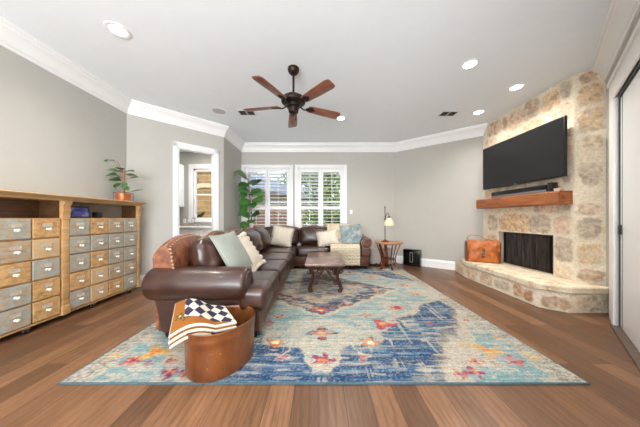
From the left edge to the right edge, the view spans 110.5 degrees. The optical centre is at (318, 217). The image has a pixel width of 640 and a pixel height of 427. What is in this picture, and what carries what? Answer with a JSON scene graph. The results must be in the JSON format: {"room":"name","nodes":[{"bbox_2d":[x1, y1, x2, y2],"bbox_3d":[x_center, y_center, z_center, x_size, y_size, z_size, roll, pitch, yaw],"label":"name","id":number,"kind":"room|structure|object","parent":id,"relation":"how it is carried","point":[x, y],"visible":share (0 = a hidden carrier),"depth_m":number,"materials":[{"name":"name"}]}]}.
{"room":"living room","nodes":[
{"label":"living room","id":0,"kind":"room"},
{"bbox_2d":[0,46,126,199],"bbox_3d":[-3.190,-0.375,0.355,0.120,3.050,6.510,0,0,0],"label":"wall","id":1,"kind":"structure","parent":0,"point":[56,137],"depth_m":2.63,"materials":[{"name":"paint"}]},
{"bbox_2d":[139,275,144,286],"bbox_3d":[-2.891,1.055,0.572,0.478,0.190,6.944,0,0,0],"label":"baseboard","id":2,"kind":"structure","parent":1,"relation":"attached to","point":[141,276],"depth_m":3.73,"materials":[{"name":"white paint"}]},
{"bbox_2d":[0,16,486,151],"bbox_3d":[-1.654,-1.798,2.383,4.896,0.205,9.916,0,0,41],"label":"trim","id":3,"kind":"structure","parent":1,"relation":"attached to","point":[13,38],"depth_m":3.89,"materials":[{"name":"white paint"}]},
{"bbox_2d":[127,114,223,274],"bbox_3d":[-2.606,-0.375,4.179,1.542,3.050,0.120,0,0,-43],"label":"wall","id":4,"kind":"structure","parent":0,"point":[149,142],"depth_m":3.87,"materials":[{"name":"paint"}]},
{"bbox_2d":[173,141,218,236],"bbox_3d":[-2.409,-0.128,4.362,0.805,2.555,0.164,0,0,-43],"label":"trim","id":5,"kind":"structure","parent":4,"relation":"attached to","point":[214,153],"depth_m":4.35,"materials":[{"name":"white paint"}]},
{"bbox_2d":[179,152,250,226],"bbox_3d":[-3.110,-0.375,6.460,2.220,3.050,0.120,0,0,0],"label":"wall","id":6,"kind":"structure","parent":0,"point":[185,158],"depth_m":6.40,"materials":[{"name":"paint"}]},
{"bbox_2d":[188,164,210,222],"bbox_3d":[-3.120,-0.705,6.425,1.260,1.690,0.150,0,0,0],"label":"window","id":7,"kind":"structure","parent":6,"relation":"in","point":[197,167],"depth_m":6.37,"materials":[{"name":"white paint"}]},
{"bbox_2d":[224,138,240,231],"bbox_3d":[-2.060,-0.375,5.190,0.120,3.050,1.060,0,0,0],"label":"wall","id":8,"kind":"structure","parent":0,"point":[232,155],"depth_m":5.07,"materials":[{"name":"paint"}]},
{"bbox_2d":[0,0,611,151],"bbox_3d":[0.000,-1.975,1.750,8.600,0.150,9.700,0,0,0],"label":"ceiling","id":9,"kind":"structure","parent":0,"point":[393,66],"depth_m":2.55,"materials":[{"name":"paint"}]},
{"bbox_2d":[103,21,130,38],"bbox_3d":[-2.030,-1.894,2.240,0.210,0.012,0.210,0,0,0],"label":"recessed light","id":10,"kind":"object","parent":9,"relation":"in","point":[114,28],"visible":1,"depth_m":2.23,"materials":[{"name":"white paint"}]},
{"bbox_2d":[211,108,225,113],"bbox_3d":[-1.775,-1.896,3.940,0.244,0.006,0.244,0,0,0],"label":"ceiling speaker","id":11,"kind":"object","parent":9,"relation":"attached to","point":[215,110],"visible":1,"depth_m":3.95,"materials":[{"name":"white paint"}]},
{"bbox_2d":[237,110,256,115],"bbox_3d":[-1.300,-1.895,4.000,0.300,0.011,0.200,0,0,0],"label":"ceiling vent","id":12,"kind":"object","parent":9,"relation":"in","point":[241,112],"visible":0.84,"depth_m":4.03,"materials":[{"name":"white metal"}]},
{"bbox_2d":[239,112,254,114],"bbox_3d":[-1.300,-1.899,4.000,0.280,0.003,0.180,0,0,0],"label":"grille","id":13,"kind":"object","parent":12,"relation":"attached to","point":[241,113],"depth_m":4.03,"materials":[{"name":"white metal"}]},
{"bbox_2d":[243,65,339,127],"bbox_3d":[-0.347,-1.560,2.850,1.289,0.680,1.280,0,0,0],"label":"ceiling fan","id":14,"kind":"object","parent":9,"relation":"hanging from","point":[293,100],"visible":1,"depth_m":2.75,"materials":[{"name":"brown wood"}]},
{"bbox_2d":[336,116,345,120],"bbox_3d":[0.415,-1.894,4.220,0.210,0.012,0.210,0,0,0],"label":"recessed light","id":15,"kind":"object","parent":9,"relation":"in","point":[340,118],"visible":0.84,"depth_m":4.22,"materials":[{"name":"white paint"}]},
{"bbox_2d":[437,111,459,116],"bbox_3d":[2.350,-1.895,4.040,0.300,0.011,0.200,0,0,0],"label":"ceiling vent","id":16,"kind":"object","parent":9,"relation":"in","point":[443,113],"visible":1,"depth_m":4.03,"materials":[{"name":"white metal"}]},
{"bbox_2d":[439,112,456,115],"bbox_3d":[2.350,-1.899,4.040,0.280,0.003,0.180,0,0,0],"label":"grille","id":17,"kind":"object","parent":16,"relation":"attached to","point":[442,113],"depth_m":4.03,"materials":[{"name":"white metal"}]},
{"bbox_2d":[460,58,479,69],"bbox_3d":[1.860,-1.894,2.740,0.210,0.012,0.210,0,0,0],"label":"recessed light","id":18,"kind":"object","parent":9,"relation":"in","point":[471,63],"visible":1,"depth_m":2.73,"materials":[{"name":"white paint"}]},
{"bbox_2d":[472,109,485,114],"bbox_3d":[2.860,-1.894,3.980,0.210,0.012,0.210,0,0,0],"label":"recessed light","id":19,"kind":"object","parent":9,"relation":"in","point":[477,112],"visible":1,"depth_m":3.98,"materials":[{"name":"white paint"}]},
{"bbox_2d":[507,83,525,91],"bbox_3d":[2.860,-1.894,3.220,0.210,0.012,0.210,0,0,0],"label":"recessed light","id":20,"kind":"object","parent":9,"relation":"in","point":[515,87],"visible":1,"depth_m":3.22,"materials":[{"name":"white paint"}]},
{"bbox_2d":[241,152,394,254],"bbox_3d":[-0.080,-0.375,5.780,4.080,3.050,0.120,0,0,0],"label":"wall","id":21,"kind":"structure","parent":0,"point":[370,175],"depth_m":5.72,"materials":[{"name":"paint"}]},
{"bbox_2d":[241,165,292,228],"bbox_3d":[-1.330,-0.295,5.750,1.370,2.150,0.180,0,0,0],"label":"window","id":22,"kind":"structure","parent":21,"relation":"in","point":[267,169],"depth_m":5.72,"materials":[{"name":"white paint"}]},
{"bbox_2d":[295,165,346,227],"bbox_3d":[0.045,-0.295,5.750,1.380,2.150,0.180,0,0,0],"label":"window","id":23,"kind":"structure","parent":21,"relation":"in","point":[320,169],"depth_m":5.72,"materials":[{"name":"white paint"}]},
{"bbox_2d":[0,263,639,426],"bbox_3d":[0.000,1.210,1.750,8.600,0.120,9.700,0,0,0],"label":"floor","id":24,"kind":"structure","parent":0,"point":[33,364],"depth_m":1.47,"materials":[{"name":"brown wood"}]},
{"bbox_2d":[0,189,145,337],"bbox_3d":[-2.940,0.450,2.430,0.350,1.399,2.260,0,0,0],"label":"cabinet","id":25,"kind":"object","parent":24,"relation":"on","point":[53,264],"visible":1,"depth_m":2.46,"materials":[{"name":"brown wood"}]},
{"bbox_2d":[70,207,90,217],"bbox_3d":[-2.995,-0.069,2.724,0.132,0.138,0.240,0,0,20],"label":"photo frame","id":26,"kind":"object","parent":25,"relation":"in","point":[76,212],"visible":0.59,"depth_m":2.74,"materials":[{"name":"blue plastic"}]},
{"bbox_2d":[92,212,101,217],"bbox_3d":[-2.938,-0.038,2.940,0.083,0.074,0.060,0,0,0],"label":"speaker","id":27,"kind":"object","parent":25,"relation":"in","point":[94,214],"visible":1,"depth_m":2.91},
{"bbox_2d":[104,159,141,200],"bbox_3d":[-2.868,-0.556,3.275,0.490,0.612,0.224,0,0,-23],"label":"potted plant","id":28,"kind":"object","parent":25,"relation":"on","point":[126,196],"visible":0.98,"depth_m":3.24,"materials":[{"name":"green plant"}]},
{"bbox_2d":[179,226,210,235],"bbox_3d":[-3.107,0.690,6.088,1.965,0.920,0.615,0,0,0],"label":"countertop","id":29,"kind":"structure","parent":24,"relation":"on","point":[197,230],"depth_m":5.82,"materials":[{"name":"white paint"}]},
{"bbox_2d":[179,226,210,227],"bbox_3d":[-3.107,0.250,6.088,1.965,0.040,0.615,0,0,0],"label":"countertop","id":30,"kind":"structure","parent":29,"relation":"on","point":[179,226],"depth_m":5.89,"materials":[{"name":"white stone"}]},
{"bbox_2d":[236,170,262,227],"bbox_3d":[-1.644,-0.007,5.421,0.624,2.313,0.461,0,0,0],"label":"fiddle leaf fig","id":31,"kind":"object","parent":24,"relation":"on","point":[244,203],"visible":0.7,"depth_m":5.38,"materials":[{"name":"plant"}]},
{"bbox_2d":[58,267,589,384],"bbox_3d":[0.035,1.143,3.320,3.670,0.010,3.580,0,0,0],"label":"area rug","id":32,"kind":"object","parent":24,"relation":"on","point":[385,326],"visible":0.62,"depth_m":1.94,"materials":[{"name":"multicoloured fabric"}]},
{"bbox_2d":[184,305,256,382],"bbox_3d":[-0.774,0.969,1.778,0.484,0.336,0.542,0,0,0],"label":"tub","id":33,"kind":"object","parent":32,"relation":"on","point":[216,356],"visible":0.77,"depth_m":1.56,"materials":[{"name":"copper"}]},
{"bbox_2d":[168,299,236,348],"bbox_3d":[-0.923,0.788,1.788,0.442,0.194,0.460,0,0,-28],"label":"folded blanket","id":34,"kind":"object","parent":33,"relation":"on","point":[196,317],"visible":0.99,"depth_m":1.67,"materials":[{"name":"fabric"}]},
{"bbox_2d":[141,225,371,336],"bbox_3d":[-0.220,0.656,3.822,2.800,0.962,3.726,0,0,0],"label":"sectional sofa","id":35,"kind":"object","parent":32,"relation":"on","point":[186,266],"visible":0.73,"depth_m":2.10,"materials":[{"name":"brown leather"}]},
{"bbox_2d":[188,236,225,265],"bbox_3d":[-1.209,0.445,2.519,0.397,0.480,0.616,0,0,0],"label":"cushion","id":36,"kind":"object","parent":35,"relation":"on","point":[202,251],"depth_m":2.28,"materials":[{"name":"brown leather"}]},
{"bbox_2d":[209,231,252,268],"bbox_3d":[-0.955,0.395,2.500,0.274,0.486,0.505,0,0,9],"label":"throw pillow","id":37,"kind":"object","parent":35,"relation":"on","point":[230,248],"visible":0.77,"depth_m":2.39,"materials":[{"name":"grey fabric"}]},
{"bbox_2d":[239,230,262,251],"bbox_3d":[-1.209,0.440,3.829,0.407,0.481,0.705,0,0,0],"label":"cushion","id":38,"kind":"object","parent":35,"relation":"on","point":[254,236],"depth_m":3.73,"materials":[{"name":"beige fabric"}]},
{"bbox_2d":[237,232,265,271],"bbox_3d":[-0.907,0.427,2.837,0.350,0.485,0.515,0,0,0],"label":"throw pillow","id":39,"kind":"object","parent":35,"relation":"on","point":[256,259],"visible":0.65,"depth_m":2.82,"materials":[{"name":"beige fabric"}]},
{"bbox_2d":[239,280,272,310],"bbox_3d":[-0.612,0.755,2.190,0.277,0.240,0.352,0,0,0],"label":"seat cushion","id":40,"kind":"object","parent":35,"relation":"on","point":[257,295],"depth_m":2.03,"materials":[{"name":"brown leather"}]},
{"bbox_2d":[253,228,270,250],"bbox_3d":[-1.204,0.442,4.532,0.396,0.478,0.720,0,0,0],"label":"cushion","id":41,"kind":"object","parent":35,"relation":"on","point":[265,236],"depth_m":4.38,"materials":[{"name":"brown leather"}]},
{"bbox_2d":[252,271,278,293],"bbox_3d":[-0.949,0.750,2.504,0.925,0.254,0.557,0,0,0],"label":"seat cushion","id":42,"kind":"object","parent":35,"relation":"on","point":[271,278],"depth_m":2.45,"materials":[{"name":"brown leather"}]},
{"bbox_2d":[251,260,286,282],"bbox_3d":[-0.948,0.751,3.129,0.928,0.253,0.703,0,0,0],"label":"seat cushion","id":43,"kind":"object","parent":35,"relation":"on","point":[280,266],"depth_m":2.99,"materials":[{"name":"brown leather"}]},
{"bbox_2d":[259,253,292,269],"bbox_3d":[-0.947,0.752,3.830,0.925,0.250,0.701,0,0,0],"label":"seat cushion","id":44,"kind":"object","parent":35,"relation":"on","point":[288,257],"depth_m":3.71,"materials":[{"name":"brown leather"}]},
{"bbox_2d":[259,247,296,261],"bbox_3d":[-0.948,0.752,4.535,0.928,0.251,0.712,0,0,0],"label":"seat cushion","id":45,"kind":"object","parent":35,"relation":"on","point":[292,250],"depth_m":4.41,"materials":[{"name":"brown leather"}]},
{"bbox_2d":[264,226,298,244],"bbox_3d":[-0.929,0.431,5.363,0.901,0.466,0.334,0,0,0],"label":"cushion","id":46,"kind":"object","parent":35,"relation":"on","point":[295,239],"depth_m":5.27,"materials":[{"name":"beige fabric"}]},
{"bbox_2d":[271,224,293,246],"bbox_3d":[-0.830,0.404,5.018,0.558,0.521,0.226,0,0,-9],"label":"throw pillow","id":47,"kind":"object","parent":35,"relation":"on","point":[281,236],"visible":0.98,"depth_m":4.96,"materials":[{"name":"beige fabric"}]},
{"bbox_2d":[269,245,298,254],"bbox_3d":[-0.944,0.753,5.178,0.932,0.252,0.580,0,0,0],"label":"seat cushion","id":48,"kind":"object","parent":35,"relation":"on","point":[274,246],"depth_m":4.98,"materials":[{"name":"brown leather"}]},
{"bbox_2d":[299,226,326,244],"bbox_3d":[-0.121,0.432,5.364,0.731,0.467,0.343,0,0,0],"label":"cushion","id":49,"kind":"object","parent":35,"relation":"on","point":[307,235],"depth_m":5.24,"materials":[{"name":"brown leather"}]},
{"bbox_2d":[297,245,329,256],"bbox_3d":[-0.121,0.752,5.162,0.740,0.249,0.607,0,0,0],"label":"seat cushion","id":50,"kind":"object","parent":35,"relation":"on","point":[302,250],"depth_m":4.88,"materials":[{"name":"brown leather"}]},
{"bbox_2d":[316,228,339,246],"bbox_3d":[0.200,0.453,5.040,0.540,0.421,0.214,0,0,0],"label":"throw pillow","id":51,"kind":"object","parent":35,"relation":"on","point":[329,237],"visible":1,"depth_m":4.99,"materials":[{"name":"beige fabric"}]},
{"bbox_2d":[324,223,359,265],"bbox_3d":[0.500,0.587,5.260,0.792,0.905,0.938,0,0,0],"label":"knit throw","id":52,"kind":"object","parent":35,"relation":"on","point":[350,253],"visible":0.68,"depth_m":4.82,"materials":[{"name":"beige fabric"}]},
{"bbox_2d":[339,224,361,244],"bbox_3d":[0.740,0.386,5.060,0.534,0.493,0.241,0,0,-6],"label":"throw pillow","id":53,"kind":"object","parent":52,"relation":"on","point":[350,234],"visible":0.81,"depth_m":5.01,"materials":[{"name":"blue fabric"}]},
{"bbox_2d":[305,252,345,291],"bbox_3d":[0.095,0.917,3.945,0.620,0.445,1.210,0,0,0],"label":"coffee table","id":54,"kind":"object","parent":32,"relation":"on","point":[314,260],"visible":1,"depth_m":3.41,"materials":[{"name":"brown wood"}]},
{"bbox_2d":[374,241,402,269],"bbox_3d":[1.575,0.837,5.030,0.626,0.594,0.626,0,0,0],"label":"side table","id":55,"kind":"object","parent":32,"relation":"on","point":[384,259],"visible":0.98,"depth_m":4.94,"materials":[{"name":"brown wood"}]},
{"bbox_2d":[381,207,393,241],"bbox_3d":[1.560,0.134,5.040,0.286,0.812,0.226,0,0,0],"label":"table lamp","id":56,"kind":"object","parent":55,"relation":"on","point":[388,222],"visible":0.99,"depth_m":4.98,"materials":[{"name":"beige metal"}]},
{"bbox_2d":[403,248,421,266],"bbox_3d":[2.242,0.950,5.337,0.390,0.400,0.163,0,0,39],"label":"subwoofer","id":57,"kind":"object","parent":24,"relation":"on","point":[411,257],"visible":1,"depth_m":5.26,"materials":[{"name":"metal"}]},
{"bbox_2d":[455,70,608,312],"bbox_3d":[3.342,-0.375,3.751,1.117,3.050,2.220,0,0,0],"label":"fireplace","id":58,"kind":"object","parent":24,"relation":"on","point":[553,257],"visible":0.69,"depth_m":2.99,"materials":[{"name":"stone"}]},
{"bbox_2d":[464,235,500,262],"bbox_3d":[3.079,0.580,4.188,0.548,0.525,0.232,0,0,26],"label":"satchel","id":59,"kind":"object","parent":58,"relation":"on","point":[485,251],"visible":0.99,"depth_m":4.11,"materials":[{"name":"brown leather"}]},
{"bbox_2d":[476,191,572,208],"bbox_3d":[3.281,-0.274,3.728,0.198,0.181,1.545,0,0,0],"label":"mantel beam","id":60,"kind":"structure","parent":58,"relation":"attached to","point":[554,197],"depth_m":3.36,"materials":[{"name":"brown wood"}]},
{"bbox_2d":[491,182,557,197],"bbox_3d":[3.293,-0.432,3.650,0.094,0.135,1.100,0,0,0],"label":"soundbar","id":61,"kind":"object","parent":60,"relation":"on","point":[549,187],"visible":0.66,"depth_m":3.47,"materials":[{"name":"black plastic"}]},
{"bbox_2d":[492,189,545,197],"bbox_3d":[3.253,-0.391,3.680,0.006,0.038,1.000,0,0,0],"label":"grille","id":62,"kind":"object","parent":61,"relation":"attached to","point":[531,191],"depth_m":3.62,"materials":[{"name":"fabric"}]},
{"bbox_2d":[483,115,566,189],"bbox_3d":[3.316,-0.950,3.643,0.188,0.800,1.455,0,0,0],"label":"television","id":63,"kind":"object","parent":58,"relation":"attached to","point":[539,153],"visible":1,"depth_m":3.40,"materials":[{"name":"black plastic"}]},
{"bbox_2d":[395,136,482,261],"bbox_3d":[2.993,-0.375,4.967,2.554,3.050,0.120,0,0,39],"label":"wall","id":64,"kind":"structure","parent":0,"point":[438,187],"depth_m":5.08,"materials":[{"name":"paint"}]},
{"bbox_2d":[396,256,460,269],"bbox_3d":[2.525,1.055,5.255,1.464,0.190,0.016,0,0,39],"label":"baseboard","id":65,"kind":"structure","parent":64,"relation":"attached to","point":[442,264],"depth_m":5.12,"materials":[{"name":"white paint"}]},
{"bbox_2d":[606,12,639,325],"bbox_3d":[2.392,-0.375,1.498,0.120,3.050,4.526,0,0,45],"label":"wall","id":66,"kind":"structure","parent":0,"point":[638,16],"depth_m":2.66,"materials":[{"name":"paint"}]},
{"bbox_2d":[589,0,639,81],"bbox_3d":[0.991,-1.798,-0.976,8.771,0.205,2.617,0,0,-40],"label":"trim","id":67,"kind":"structure","parent":66,"relation":"attached to","point":[621,17],"depth_m":2.17,"materials":[{"name":"white paint"}]},
{"bbox_2d":[607,19,639,325],"bbox_3d":[2.140,-0.190,1.358,0.040,2.680,3.320,0,0,45],"label":"trim","id":68,"kind":"structure","parent":66,"relation":"attached to","point":[629,60],"depth_m":2.34,"materials":[{"name":"white paint"}]},
{"bbox_2d":[610,65,639,369],"bbox_3d":[2.136,-0.060,1.326,0.100,2.420,2.870,0,0,45],"label":"door","id":69,"kind":"structure","parent":66,"relation":"in","point":[628,330],"depth_m":2.05,"materials":[{"name":"white paint"}]},
{"bbox_3d":[-4.160,-0.375,4.650,0.120,3.050,3.500,0,0,0],"label":"wall","id":70,"kind":"structure","parent":0,"visible":0},
{"bbox_2d":[179,164,183,206],"bbox_3d":[-3.917,-0.890,5.600,0.365,1.160,1.200,0,0,0],"label":"upper cabinet","id":71,"kind":"object","parent":70,"relation":"attached to","point":[181,167],"visible":0.14,"depth_m":6.05,"materials":[{"name":"white paint"}]},
{"label":"outside","id":72,"kind":"structure","parent":0,"visible":0},
{"bbox_3d":[0.000,1.400,20.310,32.000,0.200,27.380,0,0,0],"label":"ground","id":73,"kind":"structure","parent":72,"visible":0},
{"bbox_2d":[197,210,204,217],"bbox_3d":[-3.856,0.524,7.076,0.502,1.553,0.648,0,0,44],"label":"plant","id":74,"kind":"object","parent":73,"relation":"on","point":[199,213],"visible":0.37,"depth_m":7.04,"materials":[{"name":"green plant"}]},
{"bbox_2d":[197,171,210,217],"bbox_3d":[-4.700,-1.250,9.025,3.400,5.200,0.350,0,0,0],"label":"wall","id":75,"kind":"structure","parent":73,"relation":"on","point":[204,184],"depth_m":8.90,"materials":[{"name":"beige stone"}]},
{"bbox_2d":[197,172,312,227],"bbox_3d":[-6.247,-1.200,14.490,7.430,5.100,11.209,0,0,26],"label":"house","id":76,"kind":"structure","parent":73,"relation":"on","point":[271,199],"depth_m":14.40,"materials":[{"name":"beige brick"}]},
{"bbox_2d":[253,210,286,227],"bbox_3d":[-1.765,0.490,8.840,1.690,1.720,0.100,0,0,0],"label":"fence","id":77,"kind":"object","parent":73,"relation":"on","point":[274,217],"visible":0.12,"depth_m":8.79,"materials":[{"name":"wood"}]},
{"bbox_2d":[276,172,302,189],"bbox_3d":[-3.304,-3.484,25.980,4.117,9.575,4.119,0,0,0],"label":"tree","id":78,"kind":"object","parent":73,"relation":"on","point":[285,172],"visible":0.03,"depth_m":25.95,"materials":[{"name":"green plant"}]},
{"bbox_2d":[286,172,336,213],"bbox_3d":[-0.651,-2.876,20.886,5.185,8.358,5.351,0,0,0],"label":"tree","id":79,"kind":"object","parent":73,"relation":"on","point":[301,172],"visible":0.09,"depth_m":20.36,"materials":[{"name":"green plant"}]},
{"bbox_2d":[301,172,339,226],"bbox_3d":[0.483,-1.654,11.402,3.512,5.918,3.494,0,0,30],"label":"tree","id":80,"kind":"object","parent":73,"relation":"on","point":[326,197],"visible":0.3,"depth_m":11.18,"materials":[{"name":"green plant"}]},
{"bbox_2d":[304,203,339,225],"bbox_3d":[1.901,0.213,16.100,6.231,3.090,1.382,0,0,0],"label":"hedge","id":81,"kind":"object","parent":73,"relation":"on","point":[335,217],"visible":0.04,"depth_m":15.80,"materials":[{"name":"green plant"}]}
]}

